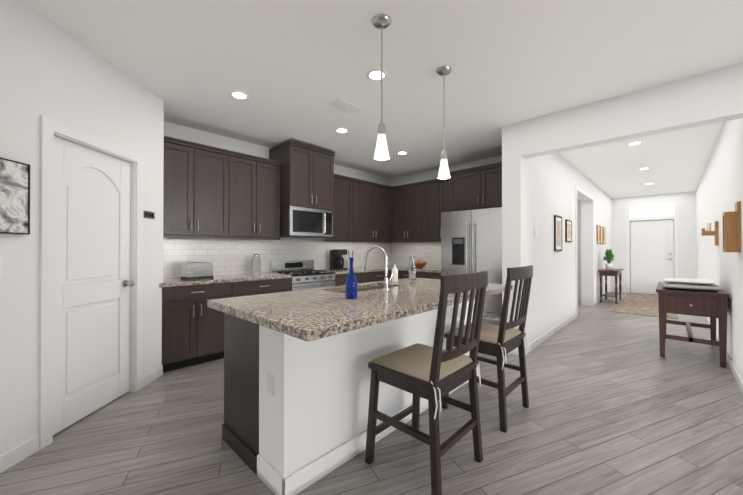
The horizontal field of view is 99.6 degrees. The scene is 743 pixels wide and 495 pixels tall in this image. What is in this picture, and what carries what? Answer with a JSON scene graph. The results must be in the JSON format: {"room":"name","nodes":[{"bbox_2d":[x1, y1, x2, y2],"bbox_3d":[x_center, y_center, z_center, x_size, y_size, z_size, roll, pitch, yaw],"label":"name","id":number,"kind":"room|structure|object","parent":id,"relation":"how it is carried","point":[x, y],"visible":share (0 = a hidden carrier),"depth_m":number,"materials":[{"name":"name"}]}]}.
{"room":"kitchen","nodes":[
{"label":"kitchen","id":0,"kind":"room"},
{"bbox_2d":[0,0,163,454],"bbox_3d":[-2.199,-0.120,-0.152,0.120,2.800,6.720,0,0,0],"label":"wall","id":1,"kind":"structure","parent":0,"point":[49,68],"depth_m":2.01,"materials":[{"name":"white paint"}]},
{"bbox_2d":[0,157,29,234],"bbox_3d":[-2.115,-0.295,1.841,0.028,0.430,0.185,0,0,0],"label":"picture","id":2,"kind":"object","parent":1,"relation":"attached to","point":[14,197],"visible":0.98,"depth_m":1.85,"materials":[{"name":"black"}]},
{"bbox_2d":[0,369,156,472],"bbox_3d":[-2.132,1.232,-0.209,0.014,0.095,6.620,0,0,0],"label":"baseboard","id":3,"kind":"structure","parent":1,"relation":"attached to","point":[17,454],"depth_m":1.91,"materials":[{"name":"white paint"}]},
{"bbox_2d":[38,115,143,449],"bbox_3d":[-2.180,0.223,2.457,0.138,2.140,0.890,0,0,0],"label":"door frame","id":4,"kind":"structure","parent":1,"relation":"attached to","point":[50,128],"depth_m":2.08,"materials":[{"name":"white paint"}]},
{"bbox_2d":[53,136,134,434],"bbox_3d":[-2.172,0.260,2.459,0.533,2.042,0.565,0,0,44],"label":"pantry door","id":5,"kind":"structure","parent":1,"relation":"in","point":[93,283],"depth_m":2.42,"materials":[{"name":"white paint"}]},
{"bbox_2d":[143,211,154,218],"bbox_3d":[-2.122,-0.312,3.000,0.014,0.065,0.140,0,0,2],"label":"light switch","id":6,"kind":"object","parent":1,"relation":"attached to","point":[148,214],"depth_m":2.99,"materials":[{"name":"black plastic"}]},
{"bbox_2d":[164,121,389,185],"bbox_3d":[-1.151,-0.093,5.179,0.120,2.800,4.610,0,0,44],"label":"wall","id":7,"kind":"structure","parent":0,"point":[173,130],"depth_m":4.31,"materials":[{"name":"white paint"}]},
{"bbox_2d":[163,136,202,235],"bbox_3d":[-2.302,-0.666,3.648,0.333,1.050,0.463,0,0,44],"label":"upper cabinet","id":8,"kind":"object","parent":7,"relation":"attached to","point":[183,162],"depth_m":3.58,"materials":[{"name":"brown wood"}]},
{"bbox_2d":[203,144,234,239],"bbox_3d":[-2.047,-0.665,3.914,0.333,1.050,0.526,0,0,44],"label":"upper cabinet","id":9,"kind":"object","parent":7,"relation":"attached to","point":[218,165],"depth_m":3.86,"materials":[{"name":"brown wood"}]},
{"bbox_2d":[231,152,262,239],"bbox_3d":[-1.785,-0.663,4.188,0.333,1.050,0.484,0,0,44],"label":"upper cabinet","id":10,"kind":"object","parent":7,"relation":"attached to","point":[248,169],"depth_m":4.13,"materials":[{"name":"brown wood"}]},
{"bbox_2d":[263,160,278,239],"bbox_3d":[-1.559,-0.662,4.425,0.333,1.050,0.422,0,0,44],"label":"upper cabinet","id":11,"kind":"object","parent":7,"relation":"attached to","point":[270,167],"depth_m":4.36,"materials":[{"name":"brown wood"}]},
{"bbox_2d":[267,140,318,207],"bbox_3d":[-1.159,-1.008,4.668,0.578,0.865,0.474,0,0,44],"label":"upper cabinet","id":12,"kind":"object","parent":7,"relation":"attached to","point":[298,163],"depth_m":4.44,"materials":[{"name":"brown wood"}]},
{"bbox_2d":[163,237,440,277],"bbox_3d":[-0.462,0.106,4.531,1.766,0.525,4.348,0,0,44],"label":"backsplash","id":13,"kind":"structure","parent":7,"relation":"attached to","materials":[{"name":"tile"}]},
{"bbox_2d":[279,208,334,239],"bbox_3d":[-1.058,-0.387,4.773,0.569,0.503,0.762,0,0,44],"label":"microwave","id":14,"kind":"object","parent":7,"relation":"attached to","point":[292,213],"depth_m":4.52,"materials":[{"name":"silver metal"}]},
{"bbox_2d":[319,148,334,211],"bbox_3d":[-0.902,-1.007,4.937,0.578,0.865,0.322,0,0,44],"label":"upper cabinet","id":15,"kind":"object","parent":7,"relation":"attached to","point":[326,159],"depth_m":4.76,"materials":[{"name":"brown wood"}]},
{"bbox_2d":[335,176,354,239],"bbox_3d":[-0.642,-0.657,5.384,0.333,1.050,0.680,0,0,44],"label":"upper cabinet","id":16,"kind":"object","parent":7,"relation":"attached to","point":[344,186],"depth_m":5.35,"materials":[{"name":"brown wood"}]},
{"bbox_2d":[355,180,370,239],"bbox_3d":[-0.265,-0.655,5.778,0.333,1.050,0.663,0,0,44],"label":"upper cabinet","id":17,"kind":"object","parent":7,"relation":"attached to","point":[362,189],"depth_m":5.66,"materials":[{"name":"brown wood"}]},
{"bbox_2d":[371,184,390,243],"bbox_3d":[0.114,-0.653,6.129,0.396,1.050,0.621,0,0,44],"label":"upper cabinet","id":18,"kind":"object","parent":7,"relation":"attached to","point":[380,193],"depth_m":6.01,"materials":[{"name":"brown wood"}]},
{"bbox_2d":[0,292,742,494],"bbox_3d":[2.645,1.320,2.905,9.600,0.050,16.600,0,0,44],"label":"floor","id":19,"kind":"structure","parent":0,"point":[618,405],"depth_m":2.13,"materials":[{"name":"grey wood"}]},
{"bbox_2d":[162,284,238,371],"bbox_3d":[-2.092,0.847,3.647,0.626,0.905,0.823,0,0,44],"label":"base cabinet","id":20,"kind":"object","parent":19,"relation":"on","point":[192,331],"depth_m":3.39,"materials":[{"name":"brown wood"}]},
{"bbox_2d":[159,264,408,287],"bbox_3d":[-0.870,0.391,4.919,0.638,0.040,4.348,0,0,44],"label":"countertop","id":21,"kind":"structure","parent":20,"relation":"on","point":[168,281],"depth_m":4.10,"materials":[{"name":"beige stone"}]},
{"bbox_2d":[181,262,213,279],"bbox_3d":[-2.036,0.270,3.688,0.180,0.188,0.305,0,0,36],"label":"toaster","id":22,"kind":"object","parent":21,"relation":"on","point":[196,270],"visible":1,"depth_m":3.60,"materials":[{"name":"silver metal"}]},
{"bbox_2d":[251,253,260,274],"bbox_3d":[-1.573,0.224,4.287,0.120,0.285,0.120,0,0,44],"label":"glass canister","id":23,"kind":"object","parent":21,"relation":"on","point":[256,265],"visible":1,"depth_m":4.24,"materials":[{"name":"white"}]},
{"bbox_2d":[330,249,346,269],"bbox_3d":[-0.557,0.202,5.307,0.200,0.340,0.240,0,0,-41],"label":"coffee maker","id":24,"kind":"object","parent":21,"relation":"on","point":[336,260],"visible":1,"depth_m":5.24,"materials":[{"name":"black"}]},
{"bbox_2d":[347,250,353,268],"bbox_3d":[-0.371,0.213,5.588,0.117,0.321,0.132,0,0,44],"label":"utensil crock","id":25,"kind":"object","parent":21,"relation":"on","point":[348,263],"visible":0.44,"depth_m":5.56,"materials":[{"name":"white ceramic"}]},
{"bbox_2d":[239,276,294,296],"bbox_3d":[-1.600,0.849,4.162,0.626,0.905,0.852,0,0,44],"label":"base cabinet","id":26,"kind":"object","parent":19,"relation":"on","point":[246,287],"depth_m":3.99,"materials":[{"name":"brown wood"}]},
{"bbox_2d":[295,272,338,289],"bbox_3d":[-1.039,0.852,4.748,0.626,0.905,0.902,0,0,44],"label":"range","id":27,"kind":"object","parent":19,"relation":"on","point":[321,279],"depth_m":4.57,"materials":[{"name":"silver metal"}]},
{"bbox_2d":[218,286,478,494],"bbox_3d":[0.021,0.846,2.676,0.836,0.895,2.224,0,0,44],"label":"kitchen island","id":28,"kind":"object","parent":19,"relation":"on","point":[297,375],"depth_m":1.83,"materials":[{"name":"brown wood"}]},
{"bbox_2d":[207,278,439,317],"bbox_3d":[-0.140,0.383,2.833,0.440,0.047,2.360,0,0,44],"label":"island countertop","id":29,"kind":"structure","parent":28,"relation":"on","point":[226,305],"depth_m":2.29,"materials":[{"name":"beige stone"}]},
{"bbox_2d":[391,262,397,281],"bbox_3d":[0.242,0.254,3.292,0.064,0.215,0.074,0,0,44],"label":"soap dispenser","id":30,"kind":"object","parent":29,"relation":"on","point":[395,274],"visible":1,"depth_m":3.27,"materials":[{"name":"white ceramic"}]},
{"bbox_2d":[408,256,415,278],"bbox_3d":[0.471,0.234,3.633,0.088,0.260,0.090,0,0,44],"label":"glass vase","id":31,"kind":"object","parent":29,"relation":"on","point":[412,269],"visible":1,"depth_m":3.60,"materials":[{"name":"white"}]},
{"bbox_2d":[235,282,512,341],"bbox_3d":[0.282,0.381,2.429,0.730,0.047,2.360,0,0,44],"label":"island countertop","id":32,"kind":"structure","parent":28,"relation":"on","point":[305,319],"depth_m":1.83,"materials":[{"name":"beige stone"}]},
{"bbox_2d":[345,258,356,298],"bbox_3d":[-0.140,0.214,2.197,0.084,0.285,0.084,0,0,44],"label":"bottle","id":33,"kind":"object","parent":32,"relation":"on","point":[351,287],"visible":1,"depth_m":2.17,"materials":[{"name":"blue glass"}]},
{"bbox_2d":[362,246,392,289],"bbox_3d":[0.058,0.172,2.743,0.251,0.376,0.155,0,0,44],"label":"faucet","id":34,"kind":"object","parent":32,"relation":"on","point":[386,280],"depth_m":2.69,"materials":[{"name":"silver metal"}]},
{"bbox_2d":[339,272,366,285],"bbox_3d":[-0.561,0.855,5.249,0.626,0.905,0.612,0,0,44],"label":"base cabinet","id":35,"kind":"object","parent":19,"relation":"on","point":[361,277],"depth_m":5.17,"materials":[{"name":"brown wood"}]},
{"bbox_2d":[367,272,391,282],"bbox_3d":[-0.121,0.857,5.709,0.626,0.905,0.913,0,0,44],"label":"base cabinet","id":36,"kind":"object","parent":19,"relation":"on","point":[371,276],"depth_m":5.50,"materials":[{"name":"brown wood"}]},
{"bbox_2d":[398,272,418,278],"bbox_3d":[0.878,0.863,5.833,0.683,0.895,0.608,0,0,44],"label":"base cabinet","id":37,"kind":"object","parent":19,"relation":"on","point":[401,275],"depth_m":5.68,"materials":[{"name":"brown wood"}]},
{"bbox_2d":[365,271,487,494],"bbox_3d":[0.340,0.715,1.881,0.566,1.150,0.521,0,0,44],"label":"bar stool","id":38,"kind":"object","parent":19,"relation":"on","point":[434,374],"visible":1,"depth_m":1.74,"materials":[{"name":"brown wood"}]},
{"bbox_2d":[419,272,438,278],"bbox_3d":[1.252,0.861,5.476,0.603,0.895,0.608,0,0,44],"label":"base cabinet","id":39,"kind":"object","parent":19,"relation":"on","point":[430,275],"depth_m":5.32,"materials":[{"name":"brown wood"}]},
{"bbox_2d":[397,268,438,271],"bbox_3d":[1.050,0.394,5.650,1.128,0.040,0.638,0,0,44],"label":"countertop","id":40,"kind":"structure","parent":39,"relation":"on","point":[399,269],"depth_m":5.48,"materials":[{"name":"beige stone"}]},
{"bbox_2d":[415,259,427,267],"bbox_3d":[0.875,0.292,5.806,0.315,0.165,0.320,0,0,44],"label":"fruit bowl","id":41,"kind":"object","parent":40,"relation":"on","point":[419,263],"visible":0.88,"depth_m":5.73,"materials":[{"name":"brown wood"}]},
{"bbox_2d":[441,207,501,325],"bbox_3d":[1.708,0.385,4.773,0.980,1.840,0.961,0,0,44],"label":"fridge","id":42,"kind":"object","parent":19,"relation":"on","point":[471,240],"depth_m":4.41,"materials":[{"name":"silver metal"}]},
{"bbox_2d":[441,265,532,432],"bbox_3d":[0.944,0.718,2.527,0.566,1.150,0.521,0,0,44],"label":"bar stool","id":43,"kind":"object","parent":19,"relation":"on","point":[502,340],"visible":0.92,"depth_m":2.33,"materials":[{"name":"brown wood"}]},
{"bbox_2d":[598,268,623,303],"bbox_3d":[5.879,0.930,7.700,0.390,0.780,0.960,0,0,44],"label":"console table","id":44,"kind":"object","parent":19,"relation":"on","point":[616,273],"visible":1,"depth_m":7.49,"materials":[{"name":"brown wood"}]},
{"bbox_2d":[602,249,614,269],"bbox_3d":[5.725,0.284,7.584,0.257,0.509,0.327,0,0,44],"label":"potted plant","id":45,"kind":"object","parent":44,"relation":"on","point":[609,257],"visible":1,"depth_m":7.55,"materials":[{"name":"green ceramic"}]},
{"bbox_2d":[610,294,677,318],"bbox_3d":[6.456,1.312,7.354,1.000,0.012,3.500,0,0,44],"label":"runner rug","id":46,"kind":"object","parent":19,"relation":"on","point":[639,304],"visible":0.79,"depth_m":6.95,"materials":[{"name":"beige fabric"}]},
{"bbox_2d":[656,282,728,367],"bbox_3d":[4.005,0.901,3.969,0.580,0.800,1.204,0,0,44],"label":"table","id":47,"kind":"object","parent":19,"relation":"on","point":[712,305],"visible":0.9,"depth_m":3.57,"materials":[{"name":"brown wood"}]},
{"bbox_2d":[662,278,722,290],"bbox_3d":[3.812,0.438,3.770,0.492,0.121,0.498,0,0,41],"label":"cushion","id":48,"kind":"object","parent":47,"relation":"on","point":[692,284],"visible":1,"depth_m":3.58,"materials":[{"name":"grey fabric"}]},
{"bbox_2d":[23,0,742,198],"bbox_3d":[2.645,-1.530,2.919,9.600,0.050,16.600,0,0,44],"label":"ceiling","id":49,"kind":"structure","parent":0,"point":[293,69],"depth_m":2.60,"materials":[{"name":"white paint"}]},
{"bbox_2d":[230,90,248,99],"bbox_3d":[-1.299,-1.499,3.093,0.170,0.010,0.170,0,0,44],"label":"recessed light","id":50,"kind":"object","parent":49,"relation":"in","point":[237,94],"visible":1,"depth_m":3.09,"materials":[{"name":"white paint"}]},
{"bbox_2d":[335,128,347,132],"bbox_3d":[-0.379,-1.494,4.011,0.170,0.010,0.170,0,0,44],"label":"recessed light","id":51,"kind":"object","parent":49,"relation":"in","point":[341,130],"visible":1,"depth_m":4.01,"materials":[{"name":"white paint"}]},
{"bbox_2d":[329,98,362,113],"bbox_3d":[-0.272,-1.494,3.342,0.180,0.016,0.320,0,0,44],"label":"ceiling vent","id":52,"kind":"object","parent":49,"relation":"in","point":[344,106],"visible":1,"depth_m":3.32,"materials":[{"name":"white metal"}]},
{"bbox_2d":[367,69,386,80],"bbox_3d":[0.046,-1.500,2.734,0.170,0.010,0.170,0,0,44],"label":"recessed light","id":53,"kind":"object","parent":49,"relation":"in","point":[374,74],"visible":0.9,"depth_m":2.73,"materials":[{"name":"white paint"}]},
{"bbox_2d":[372,14,390,159],"bbox_3d":[0.067,-1.050,2.088,0.124,0.916,0.124,0,0,44],"label":"pendant light","id":54,"kind":"object","parent":49,"relation":"hanging from","point":[381,22],"visible":1,"depth_m":2.07,"materials":[{"name":"white glass"}]},
{"bbox_2d":[397,151,407,154],"bbox_3d":[0.484,-1.489,4.943,0.170,0.010,0.170,0,0,44],"label":"recessed light","id":55,"kind":"object","parent":49,"relation":"in","point":[402,152],"visible":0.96,"depth_m":4.93,"materials":[{"name":"white paint"}]},
{"bbox_2d":[436,66,450,178],"bbox_3d":[0.613,-1.047,2.659,0.124,0.916,0.124,0,0,44],"label":"pendant light","id":56,"kind":"object","parent":49,"relation":"hanging from","point":[444,71],"visible":0.98,"depth_m":2.64,"materials":[{"name":"white glass"}]},
{"bbox_2d":[627,141,641,144],"bbox_3d":[3.755,-1.491,4.486,0.170,0.010,0.170,0,0,44],"label":"recessed light","id":57,"kind":"object","parent":49,"relation":"in","point":[634,142],"visible":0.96,"depth_m":4.48,"materials":[{"name":"white paint"}]},
{"bbox_2d":[390,155,501,186],"bbox_3d":[1.466,-0.090,5.782,2.830,2.800,0.120,0,0,44],"label":"wall","id":58,"kind":"structure","parent":0,"point":[416,177],"depth_m":6.00,"materials":[{"name":"white paint"}]},
{"bbox_2d":[391,184,410,243],"bbox_3d":[0.651,-0.653,6.204,0.442,1.050,0.396,0,0,44],"label":"upper cabinet","id":59,"kind":"object","parent":58,"relation":"attached to","point":[401,194],"depth_m":6.10,"materials":[{"name":"brown wood"}]},
{"bbox_2d":[411,184,418,239],"bbox_3d":[0.917,-0.654,5.994,0.485,1.050,0.333,0,0,44],"label":"upper cabinet","id":60,"kind":"object","parent":58,"relation":"attached to","point":[414,187],"depth_m":5.87,"materials":[{"name":"brown wood"}]},
{"bbox_2d":[419,180,434,239],"bbox_3d":[1.176,-0.655,5.746,0.484,1.050,0.333,0,0,44],"label":"upper cabinet","id":61,"kind":"object","parent":58,"relation":"attached to","point":[427,189],"depth_m":5.68,"materials":[{"name":"brown wood"}]},
{"bbox_2d":[435,180,446,239],"bbox_3d":[1.412,-0.656,5.520,0.422,1.050,0.333,0,0,44],"label":"upper cabinet","id":62,"kind":"object","parent":58,"relation":"attached to","point":[440,185],"depth_m":5.51,"materials":[{"name":"brown wood"}]},
{"bbox_2d":[447,168,474,211],"bbox_3d":[1.680,-0.884,5.068,0.591,0.600,0.618,0,0,44],"label":"upper cabinet","id":63,"kind":"object","parent":58,"relation":"attached to","point":[460,185],"depth_m":4.91,"materials":[{"name":"brown wood"}]},
{"bbox_2d":[475,164,501,207],"bbox_3d":[2.016,-0.885,4.747,0.591,0.600,0.618,0,0,44],"label":"upper cabinet","id":64,"kind":"object","parent":58,"relation":"attached to","point":[488,179],"depth_m":4.61,"materials":[{"name":"brown wood"}]},
{"bbox_2d":[502,122,611,347],"bbox_3d":[4.428,-0.085,6.672,0.220,2.800,7.900,0,0,44],"label":"wall","id":65,"kind":"structure","parent":0,"point":[539,192],"depth_m":4.54,"materials":[{"name":"white paint"}]},
{"bbox_2d":[534,227,537,235],"bbox_3d":[2.158,-0.208,4.125,0.019,0.120,0.080,0,0,44],"label":"light switch","id":66,"kind":"object","parent":65,"relation":"attached to","point":[535,231],"visible":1,"depth_m":4.11,"materials":[{"name":"white plastic"}]},
{"bbox_2d":[525,313,576,354],"bbox_3d":[2.814,1.258,4.809,0.014,0.095,3.014,0,0,44],"label":"baseboard","id":67,"kind":"structure","parent":65,"relation":"attached to","point":[535,343],"depth_m":4.55,"materials":[{"name":"white paint"}]},
{"bbox_2d":[554,215,561,250],"bbox_3d":[2.927,-0.219,4.925,0.023,0.550,0.400,0,0,44],"label":"framed picture","id":68,"kind":"object","parent":65,"relation":"attached to","point":[557,219],"depth_m":4.88,"materials":[{"name":"black"}]},
{"bbox_2d":[565,219,571,241],"bbox_3d":[3.401,-0.282,5.421,0.023,0.380,0.370,0,0,44],"label":"framed picture","id":69,"kind":"object","parent":65,"relation":"attached to","point":[568,223],"depth_m":5.38,"materials":[{"name":"black"}]},
{"bbox_2d":[575,185,593,316],"bbox_3d":[4.444,0.079,6.518,0.016,2.470,1.840,0,0,44],"label":"door frame","id":70,"kind":"structure","parent":65,"relation":"attached to","point":[577,188],"depth_m":5.87,"materials":[{"name":"white paint"}]},
{"bbox_2d":[597,225,600,243],"bbox_3d":[5.491,-0.316,7.607,0.023,0.430,0.320,0,0,44],"label":"framed picture","id":71,"kind":"object","parent":65,"relation":"attached to","point":[598,227],"depth_m":7.60,"materials":[{"name":"black"}]},
{"bbox_2d":[601,226,602,243],"bbox_3d":[5.802,-0.314,7.933,0.023,0.430,0.320,0,0,44],"label":"framed picture","id":72,"kind":"object","parent":65,"relation":"attached to","point":[601,234],"depth_m":7.92,"materials":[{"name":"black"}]},
{"bbox_2d":[594,289,612,304],"bbox_3d":[6.136,1.275,8.283,0.014,0.095,3.200,0,0,44],"label":"baseboard","id":73,"kind":"structure","parent":65,"relation":"attached to","point":[597,300],"depth_m":7.64,"materials":[{"name":"white paint"}]},
{"bbox_2d":[603,227,605,243],"bbox_3d":[6.113,-0.312,8.258,0.023,0.430,0.320,0,0,44],"label":"framed picture","id":74,"kind":"object","parent":65,"relation":"attached to","point":[604,229],"depth_m":8.26,"materials":[{"name":"black"}]},
{"bbox_2d":[577,199,580,300],"bbox_3d":[4.448,-0.075,8.589,2.400,2.800,0.100,0,0,44],"label":"wall","id":75,"kind":"structure","parent":0,"point":[579,250],"depth_m":7.82,"materials":[{"name":"white paint"}]},
{"bbox_2d":[520,63,742,158],"bbox_3d":[4.022,-0.111,1.748,6.000,2.800,0.220,0,0,44],"label":"wall","id":76,"kind":"structure","parent":0,"point":[710,97],"depth_m":2.99,"materials":[{"name":"white paint"}]},
{"bbox_2d":[612,191,695,288],"bbox_3d":[7.899,-0.074,8.921,2.130,2.800,0.150,0,0,44],"label":"wall","id":77,"kind":"structure","parent":0,"point":[686,201],"depth_m":8.55,"materials":[{"name":"white paint"}]},
{"bbox_2d":[630,219,673,294],"bbox_3d":[7.889,0.276,8.858,0.916,2.076,0.104,0,0,44],"label":"front door","id":78,"kind":"structure","parent":77,"relation":"in","point":[651,254],"depth_m":8.87,"materials":[{"name":"white paint"}]},
{"bbox_2d":[630,206,673,217],"bbox_3d":[7.911,-1.004,8.888,0.940,0.260,0.030,0,0,44],"label":"transom","id":79,"kind":"object","parent":77,"relation":"attached to","point":[654,211],"visible":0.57,"depth_m":8.87,"materials":[{"name":"white glass"}]},
{"bbox_2d":[626,202,678,292],"bbox_3d":[7.867,0.056,8.837,1.100,2.540,0.016,0,0,44],"label":"door frame","id":80,"kind":"structure","parent":77,"relation":"attached to","point":[676,240],"depth_m":8.81,"materials":[{"name":"white paint"}]},
{"bbox_2d":[696,118,742,379],"bbox_3d":[5.909,-0.092,5.408,0.150,2.800,7.680,0,0,44],"label":"wall","id":81,"kind":"structure","parent":0,"point":[719,191],"depth_m":3.70,"materials":[{"name":"white paint"}]},
{"bbox_2d":[701,221,718,245],"bbox_3d":[4.693,-0.192,4.358,0.155,0.330,0.120,0,0,44],"label":"sconce","id":82,"kind":"object","parent":81,"relation":"attached to","point":[716,224],"depth_m":4.31,"materials":[{"name":"brown wood"}]},
{"bbox_2d":[705,317,742,393],"bbox_3d":[5.769,1.260,5.373,0.014,0.095,7.914,0,0,44],"label":"baseboard","id":83,"kind":"structure","parent":81,"relation":"attached to","point":[732,367],"depth_m":3.18,"materials":[{"name":"white paint"}]},
{"bbox_2d":[722,201,740,251],"bbox_3d":[3.413,-0.189,2.980,0.100,0.470,0.160,0,0,44],"label":"sconce","id":84,"kind":"object","parent":81,"relation":"attached to","point":[731,222],"depth_m":2.92,"materials":[{"name":"brown wood"}]}
]}

